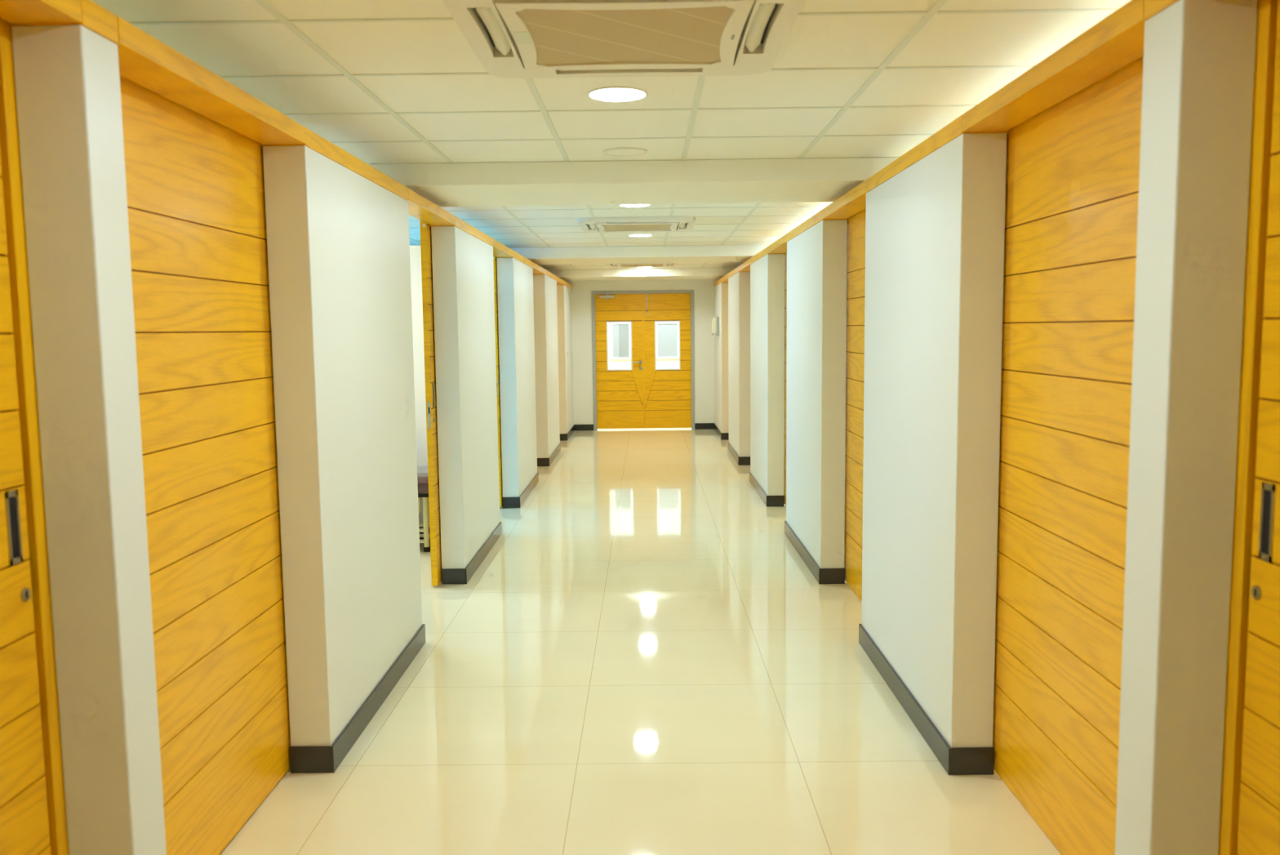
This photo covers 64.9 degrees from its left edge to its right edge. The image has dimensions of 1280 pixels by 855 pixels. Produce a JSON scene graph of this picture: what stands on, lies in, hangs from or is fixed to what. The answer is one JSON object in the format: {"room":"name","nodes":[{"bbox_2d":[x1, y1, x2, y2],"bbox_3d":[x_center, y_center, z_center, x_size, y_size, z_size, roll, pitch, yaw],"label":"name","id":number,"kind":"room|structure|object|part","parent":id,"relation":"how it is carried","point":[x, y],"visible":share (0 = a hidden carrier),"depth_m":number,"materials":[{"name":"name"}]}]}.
{"room":"hospital interior","nodes":[
{"label":"hospital interior","id":0,"kind":"room"},
{"bbox_2d":[10,25,573,854],"bbox_3d":[-1.161,-0.386,8.900,0.146,2.202,13.543,-1,6,0],"label":"wall","id":1,"kind":"structure","parent":0,"point":[67,78],"depth_m":3.49,"materials":[{"name":"white paint"}]},
{"bbox_2d":[0,151,50,854],"bbox_3d":[-1.302,0.312,1.460,0.042,2.240,1.310,-1,6,0],"label":"door","id":2,"kind":"structure","parent":1,"relation":"in","point":[24,811],"depth_m":2.06,"materials":[{"name":"brown wood"}]},
{"bbox_3d":[-1.283,0.204,2.059,0.006,0.152,0.039,-1,6,0],"label":"pull handle","id":3,"kind":"part","parent":2,"relation":"part of","materials":[{"name":"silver metal"}]},
{"bbox_2d":[0,17,68,854],"bbox_3d":[-1.306,0.247,2.137,0.061,2.262,0.294,-1,6,0],"label":"door frame","id":4,"kind":"structure","parent":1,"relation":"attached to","point":[9,136],"depth_m":2.12,"materials":[{"name":"brown wood"}]},
{"bbox_2d":[0,0,81,23],"bbox_3d":[-1.215,-0.792,1.425,0.145,0.057,1.257,-1,6,0],"label":"trim","id":5,"kind":"structure","parent":1,"relation":"attached to","point":[13,11],"depth_m":1.99,"materials":[{"name":"brown wood"}]},
{"bbox_2d":[9,0,118,44],"bbox_3d":[-1.238,-0.858,2.123,0.199,0.060,0.141,-1,6,0],"label":"trim","id":6,"kind":"structure","parent":1,"relation":"on","point":[95,17],"depth_m":2.11,"materials":[{"name":"brown wood"}]},
{"bbox_2d":[119,75,290,854],"bbox_3d":[-1.293,0.166,2.954,0.042,2.240,1.287,-1,6,0],"label":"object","id":7,"kind":"structure","parent":1,"relation":"in","point":[195,184],"depth_m":2.97,"materials":[{"name":"brown wood"}]},
{"bbox_2d":[116,16,306,144],"bbox_3d":[-1.206,-0.926,2.799,0.145,0.057,1.210,-1,6,0],"label":"trim","id":8,"kind":"structure","parent":1,"relation":"attached to","point":[144,60],"depth_m":2.67,"materials":[{"name":"brown wood"}]},
{"bbox_2d":[260,127,408,200],"bbox_3d":[-1.225,-1.056,4.139,0.199,0.060,1.480,-1,6,0],"label":"trim","id":9,"kind":"structure","parent":1,"relation":"on","point":[313,141],"depth_m":3.92,"materials":[{"name":"brown wood"}]},
{"bbox_2d":[289,623,425,773],"bbox_3d":[-1.171,1.117,4.352,0.157,0.097,1.507,-1,6,0],"label":"baseboard","id":10,"kind":"structure","parent":1,"relation":"attached to","point":[306,758],"depth_m":3.85,"materials":[{"name":"grey stone"}]},
{"bbox_2d":[419,220,441,586],"bbox_3d":[-1.270,-0.203,6.729,0.042,2.240,1.302,-1,6,0],"label":"door","id":11,"kind":"structure","parent":1,"relation":"in","point":[425,229],"depth_m":6.11,"materials":[{"name":"brown wood"}]},
{"bbox_3d":[-1.275,-0.073,6.089,0.016,0.160,0.002,-1,6,0],"label":"lock plate","id":12,"kind":"part","parent":11,"relation":"part of","materials":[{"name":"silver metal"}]},
{"bbox_3d":[-1.258,-0.194,6.124,0.006,0.152,0.039,-1,6,0],"label":"pull handle","id":13,"kind":"part","parent":11,"relation":"part of","materials":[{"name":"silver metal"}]},
{"bbox_2d":[408,188,455,225],"bbox_3d":[-1.190,-1.188,5.474,0.145,0.057,1.198,-1,6,0],"label":"trim","id":14,"kind":"structure","parent":1,"relation":"attached to","point":[420,207],"depth_m":5.48,"materials":[{"name":"brown wood"}]},
{"bbox_2d":[429,215,493,246],"bbox_3d":[-1.209,-1.319,6.827,0.199,0.060,1.514,-1,6,0],"label":"trim","id":15,"kind":"structure","parent":1,"relation":"on","point":[460,224],"depth_m":6.66,"materials":[{"name":"brown wood"}]},
{"bbox_2d":[441,521,502,583],"bbox_3d":[-1.155,0.854,7.040,0.157,0.097,1.542,-1,6,0],"label":"baseboard","id":16,"kind":"structure","parent":1,"relation":"attached to","point":[449,575],"depth_m":6.45,"materials":[{"name":"grey plastic"}]},
{"bbox_2d":[493,255,502,506],"bbox_3d":[-1.254,-0.469,9.446,0.042,2.240,1.282,-1,6,0],"label":"door","id":17,"kind":"structure","parent":1,"relation":"in","point":[494,256],"depth_m":8.83,"materials":[{"name":"brown wood"}]},
{"bbox_2d":[493,238,513,257],"bbox_3d":[-1.174,-1.451,8.160,0.145,0.057,1.159,-1,6,0],"label":"trim","id":18,"kind":"structure","parent":1,"relation":"attached to","point":[500,250],"depth_m":8.23,"materials":[{"name":"brown wood"}]},
{"bbox_2d":[495,250,533,267],"bbox_3d":[-1.193,-1.580,9.494,0.199,0.060,1.516,-1,6,0],"label":"trim","id":19,"kind":"structure","parent":1,"relation":"on","point":[519,257],"depth_m":9.40,"materials":[{"name":"brown wood"}]},
{"bbox_2d":[502,472,538,507],"bbox_3d":[-1.139,0.593,9.707,0.157,0.097,1.544,-1,6,0],"label":"baseboard","id":20,"kind":"structure","parent":1,"relation":"attached to","point":[508,502],"depth_m":9.02,"materials":[{"name":"grey stone"}]},
{"bbox_2d":[533,262,545,274],"bbox_3d":[-1.158,-1.715,10.852,0.145,0.057,1.207,-1,6,0],"label":"trim","id":21,"kind":"structure","parent":1,"relation":"attached to","point":[537,269],"depth_m":10.93,"materials":[{"name":"brown wood"}]},
{"bbox_2d":[537,442,560,466],"bbox_3d":[-1.123,0.326,12.437,0.157,0.097,1.572,-1,6,0],"label":"baseboard","id":22,"kind":"structure","parent":1,"relation":"attached to","point":[540,461],"depth_m":11.69,"materials":[{"name":"grey stone"}]},
{"bbox_2d":[545,269,556,280],"bbox_3d":[-1.177,-1.847,12.223,0.199,0.060,1.544,-1,6,0],"label":"trim","id":23,"kind":"structure","parent":1,"relation":"on","point":[549,274],"depth_m":12.13,"materials":[{"name":"brown wood"}]},
{"bbox_2d":[556,275,564,284],"bbox_3d":[-1.142,-1.981,13.569,0.145,0.057,1.154,-1,6,0],"label":"trim","id":24,"kind":"structure","parent":1,"relation":"attached to","point":[559,281],"depth_m":13.65,"materials":[{"name":"brown wood"}]},
{"bbox_2d":[560,280,571,288],"bbox_3d":[-1.161,-2.103,14.836,0.199,0.060,1.388,-1,6,0],"label":"trim","id":25,"kind":"structure","parent":1,"relation":"on","point":[566,283],"depth_m":14.78,"materials":[{"name":"brown wood"}]},
{"bbox_2d":[560,424,574,440],"bbox_3d":[-1.107,0.070,15.043,0.157,0.097,1.404,-1,6,0],"label":"baseboard","id":26,"kind":"structure","parent":1,"relation":"attached to","point":[563,437],"depth_m":14.37,"materials":[{"name":"grey stone"}]},
{"bbox_2d":[409,245,430,539],"bbox_3d":[-2.783,-0.237,7.574,2.932,2.202,0.111,-1,6,0],"label":"wall","id":27,"kind":"structure","parent":0,"point":[415,251],"depth_m":7.50,"materials":[{"name":"white paint"}]},
{"bbox_2d":[90,0,1131,269],"bbox_3d":[0.027,-1.539,6.210,8.800,0.120,18.860,-1,6,0],"label":"ceiling","id":28,"kind":"structure","parent":0,"point":[999,38],"depth_m":3.66,"materials":[{"name":"white tile"}]},
{"bbox_2d":[586,86,648,101],"bbox_3d":[-0.083,-1.230,3.718,0.224,0.006,0.224,-1,6,0],"label":"recessed light","id":29,"kind":"object","parent":28,"relation":"in","point":[607,93],"visible":1,"depth_m":3.70,"materials":[{"name":"white plastic"}]},
{"bbox_2d":[441,0,804,78],"bbox_3d":[-0.037,-1.130,2.879,0.924,0.043,0.924,-1,6,0],"label":"air conditioner","id":30,"kind":"object","parent":28,"relation":"attached to","point":[546,38],"visible":1,"depth_m":2.86,"materials":[{"name":"white plastic"}]},
{"bbox_3d":[-0.037,-1.129,2.879,0.662,0.038,0.662,-1,6,0],"label":"grille frame","id":31,"kind":"part","parent":30,"relation":"part of","materials":[{"name":"white plastic"}]},
{"bbox_2d":[516,6,734,65],"bbox_3d":[-0.037,-1.129,2.879,0.576,0.026,0.576,-1,6,0],"label":"return grille","id":32,"kind":"object","parent":30,"relation":"attached to","point":[547,35],"depth_m":2.85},
{"bbox_2d":[128,0,1119,269],"bbox_3d":[0.024,-1.423,5.663,8.600,0.004,17.550,-1,6,0],"label":"grid","id":33,"kind":"object","parent":28,"relation":"attached to","point":[934,11],"visible":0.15,"depth_m":3.72,"materials":[{"name":"silver metal"}]},
{"bbox_2d":[603,146,647,156],"bbox_3d":[-0.072,-1.347,4.923,0.216,0.009,0.216,-1,6,0],"label":"ceiling speaker","id":34,"kind":"object","parent":28,"relation":"attached to","point":[622,151],"visible":1,"depth_m":4.90,"materials":[{"name":"white plastic"}]},
{"bbox_2d":[606,149,644,155],"bbox_3d":[-0.072,-1.345,4.923,0.188,0.002,0.188,-1,6,0],"label":"speaker grille","id":35,"kind":"object","parent":34,"relation":"attached to","point":[609,152],"depth_m":4.92,"materials":[{"name":"white plastic"}]},
{"bbox_2d":[368,156,899,206],"bbox_3d":[0.025,-1.363,5.634,8.600,0.118,0.882,-1,6,0],"label":"ceiling beam","id":36,"kind":"structure","parent":28,"relation":"attached to","point":[825,179],"depth_m":5.20,"materials":[{"name":"white paint"}]},
{"bbox_2d":[618,204,650,207],"bbox_3d":[-0.036,-1.555,7.032,0.224,0.006,0.224,-1,6,0],"label":"recessed light","id":37,"kind":"object","parent":28,"relation":"in","point":[628,205],"visible":0.59,"depth_m":7.05,"materials":[{"name":"white plastic"}]},
{"bbox_2d":[620,204,648,206],"bbox_3d":[-0.036,-1.554,7.032,0.206,0.002,0.206,-3,6,-22],"label":"diffuser","id":38,"kind":"object","parent":37,"relation":"attached to","point":[628,205],"depth_m":7.05,"materials":[{"name":"white"}]},
{"bbox_2d":[577,216,695,232],"bbox_3d":[-0.022,-1.657,8.258,0.924,0.043,0.924,-1,6,0],"label":"air conditioner","id":39,"kind":"object","parent":28,"relation":"attached to","point":[629,224],"visible":1,"depth_m":8.01,"materials":[{"name":"beige plastic"}]},
{"bbox_2d":[602,223,671,231],"bbox_3d":[-0.022,-1.655,8.258,0.576,0.026,0.576,-1,6,0],"label":"return grille","id":40,"kind":"object","parent":39,"relation":"attached to","point":[633,227],"depth_m":8.27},
{"bbox_3d":[-0.022,-1.655,8.258,0.662,0.038,0.662,-1,6,0],"label":"grille frame","id":41,"kind":"part","parent":39,"relation":"part of","materials":[{"name":"white plastic"}]},
{"bbox_2d":[508,244,770,264],"bbox_3d":[0.057,-1.891,11.035,8.600,0.118,0.953,-1,6,0],"label":"ceiling beam","id":42,"kind":"structure","parent":28,"relation":"attached to","point":[698,253],"depth_m":10.57,"materials":[{"name":"white paint"}]},
{"bbox_2d":[628,233,652,236],"bbox_3d":[0.003,-1.780,9.321,0.224,0.006,0.224,-1,6,0],"label":"recessed light","id":43,"kind":"object","parent":28,"relation":"in","point":[637,234],"visible":1,"depth_m":9.32,"materials":[{"name":"white"}]},
{"bbox_2d":[629,234,651,236],"bbox_3d":[0.003,-1.779,9.321,0.206,0.002,0.206,3,7,32],"label":"diffuser","id":44,"kind":"object","parent":43,"relation":"attached to","point":[632,235],"depth_m":9.32,"materials":[{"name":"white plastic"}]},
{"bbox_2d":[546,266,737,280],"bbox_3d":[0.081,-2.275,14.954,8.600,0.118,1.110,-1,6,0],"label":"ceiling beam","id":45,"kind":"structure","parent":28,"relation":"attached to","point":[705,273],"depth_m":14.41,"materials":[{"name":"white paint"}]},
{"bbox_2d":[605,262,677,267],"bbox_3d":[0.024,-2.136,13.155,0.924,0.043,0.924,-1,6,0],"label":"air conditioner","id":46,"kind":"object","parent":28,"relation":"attached to","point":[635,264],"visible":0.62,"depth_m":13.15,"materials":[{"name":"beige"}]},
{"bbox_2d":[621,263,662,266],"bbox_3d":[0.025,-2.135,13.155,0.576,0.026,0.576,-1,6,0],"label":"return grille","id":47,"kind":"object","parent":46,"relation":"attached to","point":[622,264],"depth_m":13.20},
{"bbox_2d":[218,427,1062,854],"bbox_3d":[0.064,0.882,7.722,8.800,0.120,21.400,-1,6,0],"label":"floor","id":48,"kind":"structure","parent":0,"point":[643,659],"depth_m":4.11,"materials":[{"name":"beige tile"}]},
{"bbox_2d":[417,472,430,551],"bbox_3d":[-2.347,0.607,7.298,1.898,0.565,0.548,-1,6,0],"label":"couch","id":49,"kind":"object","parent":48,"relation":"on","point":[422,477],"visible":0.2,"depth_m":7.19,"materials":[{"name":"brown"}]},
{"bbox_3d":[-2.349,0.408,7.279,1.890,0.075,0.540,-1,6,0],"label":"mattress","id":50,"kind":"part","parent":49,"relation":"part of","materials":[{"name":"brown plastic"}]},
{"bbox_3d":[-2.349,0.462,7.284,1.830,0.028,0.460,-1,6,0],"label":"bed frame","id":51,"kind":"part","parent":49,"relation":"part of","materials":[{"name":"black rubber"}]},
{"bbox_3d":[-1.532,0.668,7.199,0.038,0.385,0.038,-1,6,0],"label":"leg","id":52,"kind":"part","parent":49,"relation":"part of","materials":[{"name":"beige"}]},
{"bbox_2d":[565,279,719,424],"bbox_3d":[0.098,-1.180,15.669,8.600,2.437,0.100,-1,6,0],"label":"wall","id":53,"kind":"structure","parent":0,"point":[704,289],"depth_m":15.60,"materials":[{"name":"white paint"}]},
{"bbox_2d":[574,424,593,430],"bbox_3d":[-0.875,0.000,15.735,0.299,0.097,0.011,-1,6,0],"label":"baseboard","id":54,"kind":"structure","parent":53,"relation":"attached to","point":[577,427],"depth_m":15.73,"materials":[{"name":"grey stone"}]},
{"bbox_2d":[595,291,644,428],"bbox_3d":[-0.318,-1.033,15.600,0.756,2.123,0.221,-1,6,0],"label":"door","id":55,"kind":"structure","parent":53,"relation":"in","point":[620,392],"depth_m":15.68,"materials":[{"name":"brown wood"}]},
{"bbox_3d":[-0.395,-2.029,15.524,0.202,0.125,0.187,5,8,44],"label":"closer arm","id":56,"kind":"part","parent":55,"relation":"part of","materials":[{"name":"silver metal"}]},
{"bbox_2d":[591,289,694,430],"bbox_3d":[0.055,-1.043,15.677,1.583,2.162,0.112,-1,6,0],"label":"door frame","id":57,"kind":"structure","parent":53,"relation":"attached to","point":[691,291],"depth_m":15.59,"materials":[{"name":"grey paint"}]},
{"bbox_2d":[642,293,691,427],"bbox_3d":[0.428,-1.034,15.675,0.756,2.093,0.062,-1,6,0],"label":"door","id":58,"kind":"structure","parent":53,"relation":"in","point":[667,393],"depth_m":15.68,"materials":[{"name":"brown wood"}]},
{"bbox_2d":[694,422,714,429],"bbox_3d":[1.006,-0.021,15.722,0.297,0.097,0.011,-1,6,0],"label":"baseboard","id":59,"kind":"structure","parent":53,"relation":"attached to","point":[697,425],"depth_m":15.71,"materials":[{"name":"grey stone"}]},
{"bbox_2d":[607,321,679,368],"bbox_3d":[0.110,-1.530,17.886,3.800,2.700,0.100,-1,6,0],"label":"wall","id":60,"kind":"structure","parent":0,"point":[661,363],"depth_m":17.87,"materials":[{"name":"white paint"}]},
{"bbox_2d":[610,322,631,359],"bbox_3d":[-0.340,-1.533,17.823,0.347,0.645,0.030,-1,6,0],"label":"window","id":61,"kind":"structure","parent":60,"relation":"in","point":[620,339],"depth_m":17.82,"materials":[{"name":"white glass"}]},
{"bbox_3d":[-0.428,-1.533,17.832,0.110,0.585,0.012,-1,6,0],"label":"pane","id":62,"kind":"part","parent":61,"relation":"part of","materials":[{"name":"grey"}]},
{"bbox_3d":[-0.284,-1.534,17.831,0.177,0.585,0.012,-1,6,0],"label":"pane","id":63,"kind":"part","parent":61,"relation":"part of","materials":[{"name":"grey"}]},
{"bbox_2d":[655,321,679,358],"bbox_3d":[0.487,-1.544,17.817,0.410,0.642,0.030,-1,6,0],"label":"window","id":64,"kind":"structure","parent":60,"relation":"in","point":[667,333],"depth_m":17.82,"materials":[{"name":"white glass"}]},
{"bbox_2d":[714,0,1257,854],"bbox_3d":[1.186,-0.408,8.845,0.147,2.202,13.621,-1,6,0],"label":"wall","id":65,"kind":"structure","parent":0,"point":[1199,66],"depth_m":3.38,"materials":[{"name":"white paint"}]},
{"bbox_2d":[711,316,719,335],"bbox_3d":[1.089,-1.460,14.541,0.104,0.270,0.150,-1,6,0],"label":"dispenser","id":66,"kind":"object","parent":65,"relation":"attached to","point":[715,323],"visible":1,"depth_m":14.47,"materials":[{"name":"grey paint"}]},
{"bbox_3d":[1.123,-1.461,14.540,0.036,0.270,0.150,-1,6,0],"label":"plate","id":67,"kind":"part","parent":66,"relation":"part of","materials":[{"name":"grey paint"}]},
{"bbox_2d":[713,278,720,286],"bbox_3d":[1.233,-2.123,14.758,0.200,0.060,1.508,-1,6,0],"label":"trim","id":68,"kind":"structure","parent":65,"relation":"on","point":[717,282],"depth_m":14.77,"materials":[{"name":"brown wood"}]},
{"bbox_2d":[714,422,728,439],"bbox_3d":[1.229,0.051,14.967,0.158,0.097,1.525,-1,6,0],"label":"baseboard","id":69,"kind":"structure","parent":65,"relation":"attached to","point":[723,436],"depth_m":14.21,"materials":[{"name":"grey stone"}]},
{"bbox_2d":[720,273,728,282],"bbox_3d":[1.198,-1.994,13.422,0.146,0.057,1.173,-1,6,0],"label":"trim","id":70,"kind":"structure","parent":65,"relation":"attached to","point":[725,278],"depth_m":13.51,"materials":[{"name":"brown wood"}]},
{"bbox_2d":[728,266,748,278],"bbox_3d":[1.217,-1.863,12.094,0.200,0.060,1.488,-1,6,0],"label":"trim","id":71,"kind":"structure","parent":65,"relation":"on","point":[735,270],"depth_m":11.90,"materials":[{"name":"brown wood"}]},
{"bbox_2d":[727,441,750,465],"bbox_3d":[1.213,0.311,12.308,0.158,0.097,1.516,-1,6,0],"label":"baseboard","id":72,"kind":"structure","parent":65,"relation":"attached to","point":[740,460],"depth_m":11.56,"materials":[{"name":"grey stone"}]},
{"bbox_2d":[738,258,750,271],"bbox_3d":[1.182,-1.730,10.732,0.146,0.057,1.245,-1,6,0],"label":"trim","id":73,"kind":"structure","parent":65,"relation":"attached to","point":[745,266],"depth_m":10.78,"materials":[{"name":"brown wood"}]},
{"bbox_2d":[749,471,784,506],"bbox_3d":[1.197,0.576,9.600,0.158,0.097,1.479,-1,6,0],"label":"baseboard","id":74,"kind":"structure","parent":65,"relation":"attached to","point":[769,500],"depth_m":8.88,"materials":[{"name":"grey stone"}]},
{"bbox_2d":[750,247,785,264],"bbox_3d":[1.201,-1.597,9.387,0.200,0.060,1.452,-1,6,0],"label":"trim","id":75,"kind":"structure","parent":65,"relation":"on","point":[764,251],"depth_m":9.19,"materials":[{"name":"brown wood"}]},
{"bbox_2d":[767,233,786,253],"bbox_3d":[1.166,-1.470,8.071,0.146,0.057,1.188,-1,6,0],"label":"trim","id":76,"kind":"structure","parent":65,"relation":"attached to","point":[780,246],"depth_m":8.14,"materials":[{"name":"brown wood"}]},
{"bbox_2d":[784,252,786,505],"bbox_3d":[1.279,-0.377,8.196,0.042,2.240,1.327,-1,6,0],"label":"door","id":77,"kind":"structure","parent":65,"relation":"in","point":[785,254],"depth_m":8.74,"materials":[{"name":"brown wood"}]},
{"bbox_2d":[784,520,844,583],"bbox_3d":[1.181,0.837,6.935,0.158,0.097,1.545,-1,6,0],"label":"baseboard","id":78,"kind":"structure","parent":65,"relation":"attached to","point":[823,575],"depth_m":6.31,"materials":[{"name":"grey stone"}]},
{"bbox_2d":[786,209,848,241],"bbox_3d":[1.185,-1.337,6.721,0.200,0.060,1.518,-1,6,0],"label":"trim","id":79,"kind":"structure","parent":65,"relation":"on","point":[816,218],"depth_m":6.53,"materials":[{"name":"brown wood"}]},
{"bbox_2d":[822,180,866,219],"bbox_3d":[1.150,-1.206,5.378,0.146,0.057,1.178,-1,6,0],"label":"trim","id":80,"kind":"structure","parent":65,"relation":"attached to","point":[853,202],"depth_m":5.40,"materials":[{"name":"brown wood"}]},
{"bbox_2d":[844,208,866,601],"bbox_3d":[1.263,-0.113,5.504,0.042,2.240,1.317,-1,6,0],"label":"door","id":81,"kind":"structure","parent":65,"relation":"in","point":[855,273],"depth_m":5.84,"materials":[{"name":"brown wood"}]},
{"bbox_2d":[858,623,994,774],"bbox_3d":[1.165,1.098,4.270,0.158,0.097,1.498,-1,6,0],"label":"baseboard","id":82,"kind":"structure","parent":65,"relation":"attached to","point":[954,760],"depth_m":3.76,"materials":[{"name":"grey stone"}]},
{"bbox_2d":[865,115,1009,192],"bbox_3d":[1.169,-1.076,4.057,0.200,0.060,1.470,-1,6,0],"label":"trim","id":83,"kind":"structure","parent":65,"relation":"on","point":[952,131],"depth_m":3.83,"materials":[{"name":"brown wood"}]},
{"bbox_2d":[962,0,1146,132],"bbox_3d":[1.134,-0.946,2.718,0.146,0.057,1.216,-1,6,0],"label":"trim","id":84,"kind":"structure","parent":65,"relation":"attached to","point":[1117,41],"depth_m":2.59,"materials":[{"name":"brown wood"}]},
{"bbox_2d":[992,56,1143,854],"bbox_3d":[1.247,0.145,2.872,0.042,2.240,1.297,-1,6,0],"label":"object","id":85,"kind":"structure","parent":65,"relation":"in","point":[1073,172],"depth_m":2.90,"materials":[{"name":"brown wood"}]},
{"bbox_2d":[1143,0,1179,20],"bbox_3d":[1.157,-0.878,2.034,0.200,0.060,0.151,-1,6,0],"label":"trim","id":86,"kind":"structure","parent":65,"relation":"on","point":[1152,7],"depth_m":2.07,"materials":[{"name":"brown wood"}]},
{"bbox_2d":[1218,0,1278,854],"bbox_3d":[1.250,0.227,2.042,0.061,2.262,0.294,-1,6,0],"label":"door frame","id":87,"kind":"structure","parent":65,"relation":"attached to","point":[1267,18],"depth_m":2.02,"materials":[{"name":"brown wood"}]},
{"bbox_2d":[1236,0,1279,854],"bbox_3d":[1.238,0.291,1.374,0.042,2.240,1.292,-1,6,0],"label":"door","id":88,"kind":"structure","parent":65,"relation":"in","point":[1259,820],"depth_m":1.97,"materials":[{"name":"brown wood"}]},
{"bbox_3d":[1.225,0.184,1.964,0.006,0.152,0.039,-1,6,0],"label":"pull handle","id":89,"kind":"part","parent":88,"relation":"part of","materials":[{"name":"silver metal"}]}
]}

